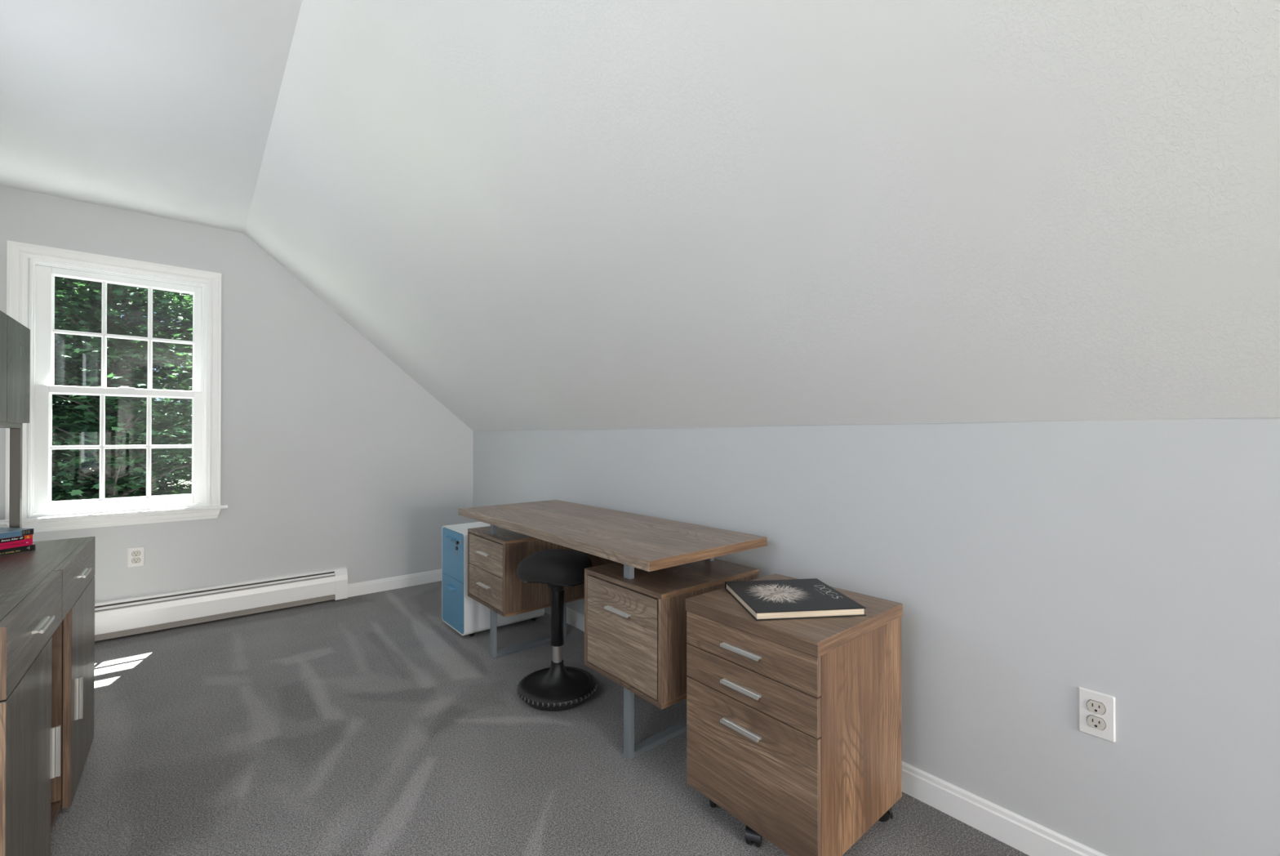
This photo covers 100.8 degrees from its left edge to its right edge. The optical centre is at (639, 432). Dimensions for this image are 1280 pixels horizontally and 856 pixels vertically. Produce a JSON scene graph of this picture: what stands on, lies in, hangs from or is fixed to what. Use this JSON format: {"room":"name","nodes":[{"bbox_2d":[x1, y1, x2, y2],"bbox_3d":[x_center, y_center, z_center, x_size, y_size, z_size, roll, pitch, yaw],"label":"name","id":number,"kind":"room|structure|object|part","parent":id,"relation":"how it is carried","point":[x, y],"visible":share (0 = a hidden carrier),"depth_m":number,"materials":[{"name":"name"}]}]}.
{"room":"home office","nodes":[
{"label":"home office","id":0,"kind":"room"},
{"bbox_2d":[0,0,302,232],"bbox_3d":[-0.038,-1.346,-0.536,1.242,0.100,9.497,0,0,-40],"label":"ceiling","id":1,"kind":"structure","parent":0,"point":[166,108],"depth_m":2.03,"materials":[{"name":"white paint"}]},
{"bbox_2d":[0,185,473,640],"bbox_3d":[-2.419,-0.058,3.568,2.898,2.549,0.140,0,0,-40],"label":"wall","id":2,"kind":"structure","parent":0,"point":[332,455],"depth_m":3.51,"materials":[{"name":"grey paint"}]},
{"bbox_2d":[0,240,227,532],"bbox_3d":[-2.994,-0.230,3.086,0.931,1.521,0.237,0,0,-40],"label":"window","id":3,"kind":"structure","parent":2,"relation":"in","point":[46,263],"depth_m":3.02,"materials":[{"name":"white paint"}]},
{"bbox_3d":[-3.024,0.461,3.111,0.758,0.046,0.154,0,0,-40],"label":"sill","id":4,"kind":"part","parent":3,"relation":"part of","materials":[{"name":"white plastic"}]},
{"bbox_3d":[-2.989,0.091,3.070,0.704,0.690,0.032,0,0,-40],"label":"sash","id":5,"kind":"part","parent":3,"relation":"part of","materials":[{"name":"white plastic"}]},
{"bbox_3d":[-3.013,-0.562,3.102,0.704,0.692,0.032,0,0,-40],"label":"sash","id":6,"kind":"part","parent":3,"relation":"part of","materials":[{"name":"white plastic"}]},
{"bbox_2d":[127,546,144,567],"bbox_3d":[-2.906,0.719,3.055,0.072,0.114,0.009,0,0,-40],"label":"wall outlet","id":7,"kind":"object","parent":2,"relation":"attached to","point":[135,555],"visible":1,"depth_m":3.05,"materials":[{"name":"white plastic"}]},
{"bbox_2d":[131,550,140,556],"bbox_3d":[-2.906,0.700,3.055,0.038,0.031,0.002,0,0,-40],"label":"receptacle","id":8,"kind":"object","parent":7,"relation":"attached to","point":[134,553],"depth_m":3.05,"materials":[{"name":"grey plastic"}]},
{"bbox_2d":[131,557,140,563],"bbox_3d":[-2.906,0.739,3.054,0.038,0.031,0.002,0,0,-40],"label":"receptacle","id":9,"kind":"object","parent":7,"relation":"attached to","point":[134,560],"depth_m":3.05,"materials":[{"name":"grey plastic"}]},
{"bbox_2d":[94,566,347,640],"bbox_3d":[-2.706,1.052,3.184,1.681,0.210,0.067,0,0,-40],"label":"baseboard heater","id":10,"kind":"object","parent":2,"relation":"attached to","point":[114,618],"visible":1,"depth_m":3.24,"materials":[{"name":"white metal"}]},
{"bbox_3d":[-2.739,1.046,3.176,1.590,0.196,0.038,0,0,-40],"label":"panel","id":11,"kind":"part","parent":10,"relation":"part of","materials":[{"name":"white metal"}]},
{"bbox_2d":[347,568,441,596],"bbox_3d":[-1.728,1.124,4.043,0.918,0.090,0.012,0,0,-40],"label":"baseboard","id":12,"kind":"structure","parent":2,"relation":"attached to","point":[424,577],"depth_m":3.95,"materials":[{"name":"white paint"}]},
{"bbox_2d":[50,580,1028,855],"bbox_3d":[0.597,1.145,-0.019,2.717,0.001,9.312,0,0,-40],"label":"floor","id":13,"kind":"structure","parent":0,"point":[367,724],"depth_m":1.89,"materials":[{"name":"grey carpet"}]},
{"bbox_2d":[0,536,95,855],"bbox_3d":[-1.862,0.765,1.350,0.573,0.754,1.232,0,0,-40],"label":"credenza","id":14,"kind":"object","parent":13,"relation":"on","point":[47,591],"visible":1,"depth_m":1.36,"materials":[{"name":"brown wood"}]},
{"bbox_2d":[0,310,30,528],"bbox_3d":[-1.932,0.008,1.301,0.382,0.758,1.220,0,0,-40],"label":"hutch","id":15,"kind":"object","parent":14,"relation":"on","point":[15,337],"visible":0.88,"depth_m":1.78,"materials":[{"name":"grey wood"}]},
{"bbox_3d":[-1.891,-0.202,1.536,0.018,0.334,0.302,0,0,-40],"label":"door","id":16,"kind":"part","parent":15,"relation":"part of","materials":[{"name":"grey wood"}]},
{"bbox_3d":[-1.806,-0.033,1.409,0.024,0.030,1.182,0,0,-40],"label":"rail","id":17,"kind":"part","parent":15,"relation":"part of","materials":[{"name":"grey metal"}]},
{"bbox_3d":[-2.177,0.188,1.847,0.024,0.406,0.032,0,0,-40],"label":"post","id":18,"kind":"part","parent":15,"relation":"part of","materials":[{"name":"grey wood"}]},
{"bbox_3d":[-2.087,-0.201,1.770,0.018,0.334,0.302,0,0,-40],"label":"door","id":19,"kind":"part","parent":15,"relation":"part of","materials":[{"name":"grey wood"}]},
{"bbox_2d":[0,543,35,555],"bbox_3d":[-2.097,0.381,1.668,0.136,0.018,0.215,0,0,10],"label":"book","id":20,"kind":"object","parent":14,"relation":"on","point":[31,547],"visible":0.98,"depth_m":1.72,"materials":[{"name":"black paper"}]},
{"bbox_2d":[0,537,32,549],"bbox_3d":[-2.094,0.361,1.662,0.133,0.020,0.210,0,0,9],"label":"book","id":21,"kind":"object","parent":20,"relation":"on","point":[26,541],"visible":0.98,"depth_m":1.71,"materials":[{"name":"pink paper"}]},
{"bbox_2d":[0,533,32,542],"bbox_3d":[-2.097,0.344,1.665,0.131,0.013,0.210,0,0,11],"label":"book","id":22,"kind":"object","parent":21,"relation":"on","point":[26,536],"visible":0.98,"depth_m":1.72,"materials":[{"name":"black paper"}]},
{"bbox_2d":[0,527,33,538],"bbox_3d":[-2.096,0.328,1.665,0.135,0.018,0.212,0,0,10],"label":"book","id":23,"kind":"object","parent":22,"relation":"on","point":[5,532],"visible":1,"depth_m":1.72,"materials":[{"name":"blue paper"}]},
{"bbox_3d":[-1.409,0.838,1.215,0.018,0.602,0.442,0,0,-40],"label":"door","id":24,"kind":"part","parent":14,"relation":"part of","materials":[{"name":"grey wood"}]},
{"bbox_3d":[-1.453,0.460,1.268,0.018,0.146,0.576,0,0,-40],"label":"drawer","id":25,"kind":"part","parent":14,"relation":"part of","materials":[{"name":"grey wood"}]},
{"bbox_3d":[-1.431,0.461,1.271,0.018,0.009,0.130,0,0,-40],"label":"handle","id":26,"kind":"part","parent":14,"relation":"part of","materials":[{"name":"silver metal"}]},
{"bbox_3d":[-1.530,0.836,1.386,0.018,0.130,0.009,0,0,-40],"label":"handle","id":27,"kind":"part","parent":14,"relation":"part of","materials":[{"name":"silver metal"}]},
{"bbox_3d":[-1.852,0.463,1.742,0.018,0.146,0.648,0,0,-40],"label":"drawer","id":28,"kind":"part","parent":14,"relation":"part of","materials":[{"name":"grey wood"}]},
{"bbox_3d":[-1.902,0.841,1.800,0.018,0.602,0.492,0,0,-40],"label":"door","id":29,"kind":"part","parent":14,"relation":"part of","materials":[{"name":"grey wood"}]},
{"bbox_3d":[-1.768,0.838,1.669,0.018,0.130,0.009,0,0,-40],"label":"handle","id":30,"kind":"part","parent":14,"relation":"part of","materials":[{"name":"silver metal"}]},
{"bbox_3d":[-1.833,0.464,1.748,0.018,0.009,0.130,0,0,-40],"label":"handle","id":31,"kind":"part","parent":14,"relation":"part of","materials":[{"name":"silver metal"}]},
{"bbox_2d":[441,521,544,636],"bbox_3d":[-0.910,0.865,3.241,0.537,0.600,0.352,0,0,-40],"label":"file cabinet","id":32,"kind":"object","parent":13,"relation":"on","point":[465,615],"visible":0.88,"depth_m":3.06,"materials":[{"name":"white"}]},
{"bbox_3d":[-1.104,0.901,3.078,0.031,0.009,0.112,0,0,-40],"label":"handle","id":33,"kind":"part","parent":32,"relation":"part of","materials":[{"name":"blue metal"}]},
{"bbox_3d":[-1.104,0.614,3.079,0.031,0.009,0.112,0,0,-40],"label":"handle","id":34,"kind":"part","parent":32,"relation":"part of","materials":[{"name":"blue metal"}]},
{"bbox_3d":[-1.087,0.991,3.092,0.017,0.282,0.332,0,0,-40],"label":"drawer","id":35,"kind":"part","parent":32,"relation":"part of","materials":[{"name":"blue metal"}]},
{"bbox_3d":[-1.087,0.710,3.093,0.017,0.273,0.332,0,0,-40],"label":"drawer","id":36,"kind":"part","parent":32,"relation":"part of","materials":[{"name":"blue metal"}]},
{"bbox_2d":[455,540,458,555],"bbox_3d":[-1.020,0.649,2.975,0.024,0.082,0.026,0,0,-40],"label":"key","id":37,"kind":"object","parent":32,"relation":"hanging from","point":[456,541],"visible":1,"depth_m":2.96,"materials":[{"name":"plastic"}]},
{"bbox_2d":[516,549,597,711],"bbox_3d":[-0.362,0.841,2.318,0.349,0.636,0.349,0,0,-40],"label":"stool","id":38,"kind":"object","parent":13,"relation":"on","point":[557,686],"visible":0.98,"depth_m":2.25,"materials":[{"name":"black plastic"}]},
{"bbox_3d":[-0.356,0.579,2.311,0.326,0.111,0.313,0,0,-40],"label":"seat","id":39,"kind":"part","parent":38,"relation":"part of","materials":[{"name":"black fabric"}]},
{"bbox_2d":[458,499,767,759],"bbox_3d":[-0.262,0.779,2.419,0.592,0.762,1.602,0,0,-40],"label":"desk","id":40,"kind":"object","parent":13,"relation":"on","point":[638,582],"visible":0.78,"depth_m":1.97,"materials":[{"name":"brown wood"}]},
{"bbox_3d":[-0.804,0.785,2.717,0.018,0.009,0.130,0,0,-40],"label":"handle","id":41,"kind":"part","parent":40,"relation":"part of","materials":[{"name":"silver metal"}]},
{"bbox_3d":[-0.804,0.622,2.717,0.018,0.009,0.130,0,0,-40],"label":"handle","id":42,"kind":"part","parent":40,"relation":"part of","materials":[{"name":"silver metal"}]},
{"bbox_3d":[-0.791,0.628,2.729,0.017,0.160,0.408,0,0,-40],"label":"drawer","id":43,"kind":"part","parent":40,"relation":"part of","materials":[{"name":"brown wood"}]},
{"bbox_3d":[-0.791,0.791,2.728,0.017,0.160,0.408,0,0,-40],"label":"drawer","id":44,"kind":"part","parent":40,"relation":"part of","materials":[{"name":"brown wood"}]},
{"bbox_3d":[-0.759,0.479,2.746,0.021,0.092,0.036,0,0,-40],"label":"spacer post","id":45,"kind":"part","parent":40,"relation":"part of","materials":[{"name":"grey metal"}]},
{"bbox_3d":[-0.067,0.663,2.598,0.017,0.457,0.680,0,0,-40],"label":"modesty panel","id":46,"kind":"part","parent":40,"relation":"part of","materials":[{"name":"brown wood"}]},
{"bbox_3d":[-0.080,0.628,1.857,0.018,0.009,0.130,0,0,-40],"label":"handle","id":47,"kind":"part","parent":40,"relation":"part of","materials":[{"name":"silver metal"}]},
{"bbox_3d":[-0.066,0.705,1.868,0.017,0.324,0.395,0,0,-40],"label":"drawer","id":48,"kind":"part","parent":40,"relation":"part of","materials":[{"name":"brown wood"}]},
{"bbox_3d":[-0.039,0.474,1.892,0.021,0.092,0.036,0,0,-40],"label":"spacer post","id":49,"kind":"part","parent":40,"relation":"part of","materials":[{"name":"grey metal"}]},
{"bbox_3d":[0.282,0.475,2.163,0.021,0.092,0.036,0,0,-40],"label":"spacer post","id":50,"kind":"part","parent":40,"relation":"part of","materials":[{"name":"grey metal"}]},
{"bbox_2d":[685,573,902,855],"bbox_3d":[0.457,0.834,1.602,0.479,0.642,0.454,0,0,-40],"label":"file cabinet","id":51,"kind":"object","parent":13,"relation":"on","point":[794,726],"visible":0.99,"depth_m":1.43,"materials":[{"name":"brown wood"}]},
{"bbox_3d":[0.276,0.603,1.460,0.018,0.009,0.130,0,0,-40],"label":"handle","id":52,"kind":"part","parent":51,"relation":"part of","materials":[{"name":"silver metal"}]},
{"bbox_3d":[0.276,0.706,1.459,0.018,0.009,0.130,0,0,-40],"label":"handle","id":53,"kind":"part","parent":51,"relation":"part of","materials":[{"name":"silver metal"}]},
{"bbox_3d":[0.276,0.818,1.459,0.018,0.009,0.130,0,0,-40],"label":"handle","id":54,"kind":"part","parent":51,"relation":"part of","materials":[{"name":"silver metal"}]},
{"bbox_3d":[0.294,0.598,1.465,0.016,0.097,0.448,0,0,-40],"label":"drawer","id":55,"kind":"part","parent":51,"relation":"part of","materials":[{"name":"brown wood"}]},
{"bbox_3d":[0.294,0.699,1.465,0.016,0.096,0.448,0,0,-40],"label":"drawer","id":56,"kind":"part","parent":51,"relation":"part of","materials":[{"name":"brown wood"}]},
{"bbox_3d":[0.294,0.914,1.463,0.016,0.328,0.448,0,0,-40],"label":"drawer","id":57,"kind":"part","parent":51,"relation":"part of","materials":[{"name":"brown wood"}]},
{"bbox_2d":[724,577,866,620],"bbox_3d":[0.455,0.501,1.609,0.318,0.023,0.306,0,0,-7],"label":"book","id":58,"kind":"object","parent":51,"relation":"on","point":[790,598],"visible":1,"depth_m":1.55,"materials":[{"name":"black paper"}]},
{"bbox_2d":[746,583,808,603],"bbox_3d":[0.420,0.489,1.615,0.195,0.001,0.212,0,0,-7],"label":"print","id":59,"kind":"object","parent":58,"relation":"on","point":[756,593],"depth_m":1.60,"materials":[{"name":"beige paper"}]},
{"bbox_2d":[244,0,1279,431],"bbox_3d":[1.114,-0.637,0.430,1.770,1.522,9.497,0,0,-40],"label":"ceiling","id":60,"kind":"structure","parent":0,"point":[545,214],"depth_m":1.31,"materials":[{"name":"paint"}]},
{"bbox_2d":[473,417,1279,855],"bbox_3d":[1.650,0.584,0.875,0.140,1.233,9.217,0,0,-40],"label":"wall","id":61,"kind":"structure","parent":0,"point":[1029,565],"depth_m":1.44,"materials":[{"name":"grey paint"}]},
{"bbox_2d":[544,606,1106,855],"bbox_3d":[1.593,1.105,0.823,0.012,0.090,9.217,0,0,-40],"label":"baseboard","id":62,"kind":"structure","parent":61,"relation":"attached to","point":[1031,837],"depth_m":1.53,"materials":[{"name":"white paint"}]},
{"bbox_2d":[1078,686,1115,742],"bbox_3d":[1.158,0.716,1.344,0.009,0.114,0.072,0,0,-40],"label":"wall outlet","id":63,"kind":"object","parent":61,"relation":"attached to","point":[1096,709],"visible":1,"depth_m":1.34,"materials":[{"name":"white plastic"}]},
{"bbox_2d":[1086,698,1106,714],"bbox_3d":[1.157,0.697,1.343,0.002,0.031,0.038,0,0,-40],"label":"receptacle","id":64,"kind":"object","parent":63,"relation":"attached to","point":[1094,706],"depth_m":1.34,"materials":[{"name":"grey plastic"}]},
{"bbox_2d":[1086,714,1106,729],"bbox_3d":[1.157,0.736,1.343,0.002,0.031,0.038,0,0,-40],"label":"receptacle","id":65,"kind":"object","parent":63,"relation":"attached to","point":[1094,722],"depth_m":1.34,"materials":[{"name":"grey plastic"}]},
{"label":"outside","id":66,"kind":"structure","parent":0,"visible":0},
{"bbox_2d":[89,461,191,488],"bbox_3d":[-40.189,4.530,47.681,120.000,0.200,115.243,0,0,-40],"label":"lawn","id":67,"kind":"structure","parent":66,"point":[184,461],"depth_m":46.18,"materials":[{"name":"green plant"}]},
{"bbox_2d":[51,320,137,496],"bbox_3d":[-11.732,-0.243,7.455,6.074,8.877,5.948,0,0,28],"label":"maple tree","id":68,"kind":"object","parent":67,"relation":"on","point":[57,321],"visible":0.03,"depth_m":9.16,"materials":[{"name":"green plant"}]},
{"bbox_2d":[39,276,195,513],"bbox_3d":[-10.872,-3.263,11.464,6.381,14.960,6.136,0,0,-5],"label":"tree","id":69,"kind":"object","parent":67,"relation":"on","point":[94,490],"visible":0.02,"depth_m":10.83,"materials":[{"name":"green plant"}]},
{"bbox_2d":[48,284,191,512],"bbox_3d":[-16.197,-5.115,14.128,7.976,18.700,7.670,0,0,3],"label":"tree","id":70,"kind":"object","parent":67,"relation":"on","point":[73,298],"visible":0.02,"depth_m":14.37,"materials":[{"name":"green plant"}]},
{"bbox_2d":[51,365,191,505],"bbox_3d":[-20.067,0.739,19.689,7.056,7.058,6.891,0,0,-40],"label":"shrub","id":71,"kind":"object","parent":67,"relation":"on","point":[160,398],"visible":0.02,"depth_m":19.75,"materials":[{"name":"green plant"}]},
{"bbox_2d":[51,275,196,512],"bbox_3d":[-7.582,0.714,7.527,5.642,6.960,5.718,0,0,44],"label":"maple tree","id":72,"kind":"object","parent":67,"relation":"on","point":[175,420],"visible":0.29,"depth_m":7.26,"materials":[{"name":"green plant"}]},
{"bbox_2d":[114,302,192,491],"bbox_3d":[-12.212,-4.727,16.932,7.657,17.952,7.364,0,0,-40],"label":"tree","id":73,"kind":"object","parent":67,"relation":"on","point":[184,325],"visible":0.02,"depth_m":15.01,"materials":[{"name":"green plant"}]},
{"bbox_2d":[172,293,191,485],"bbox_3d":[-6.530,-0.293,11.763,5.814,9.022,6.094,0,0,18],"label":"maple tree","id":74,"kind":"object","parent":67,"relation":"on","point":[187,317],"visible":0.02,"depth_m":9.71,"materials":[{"name":"green plant"}]}
]}

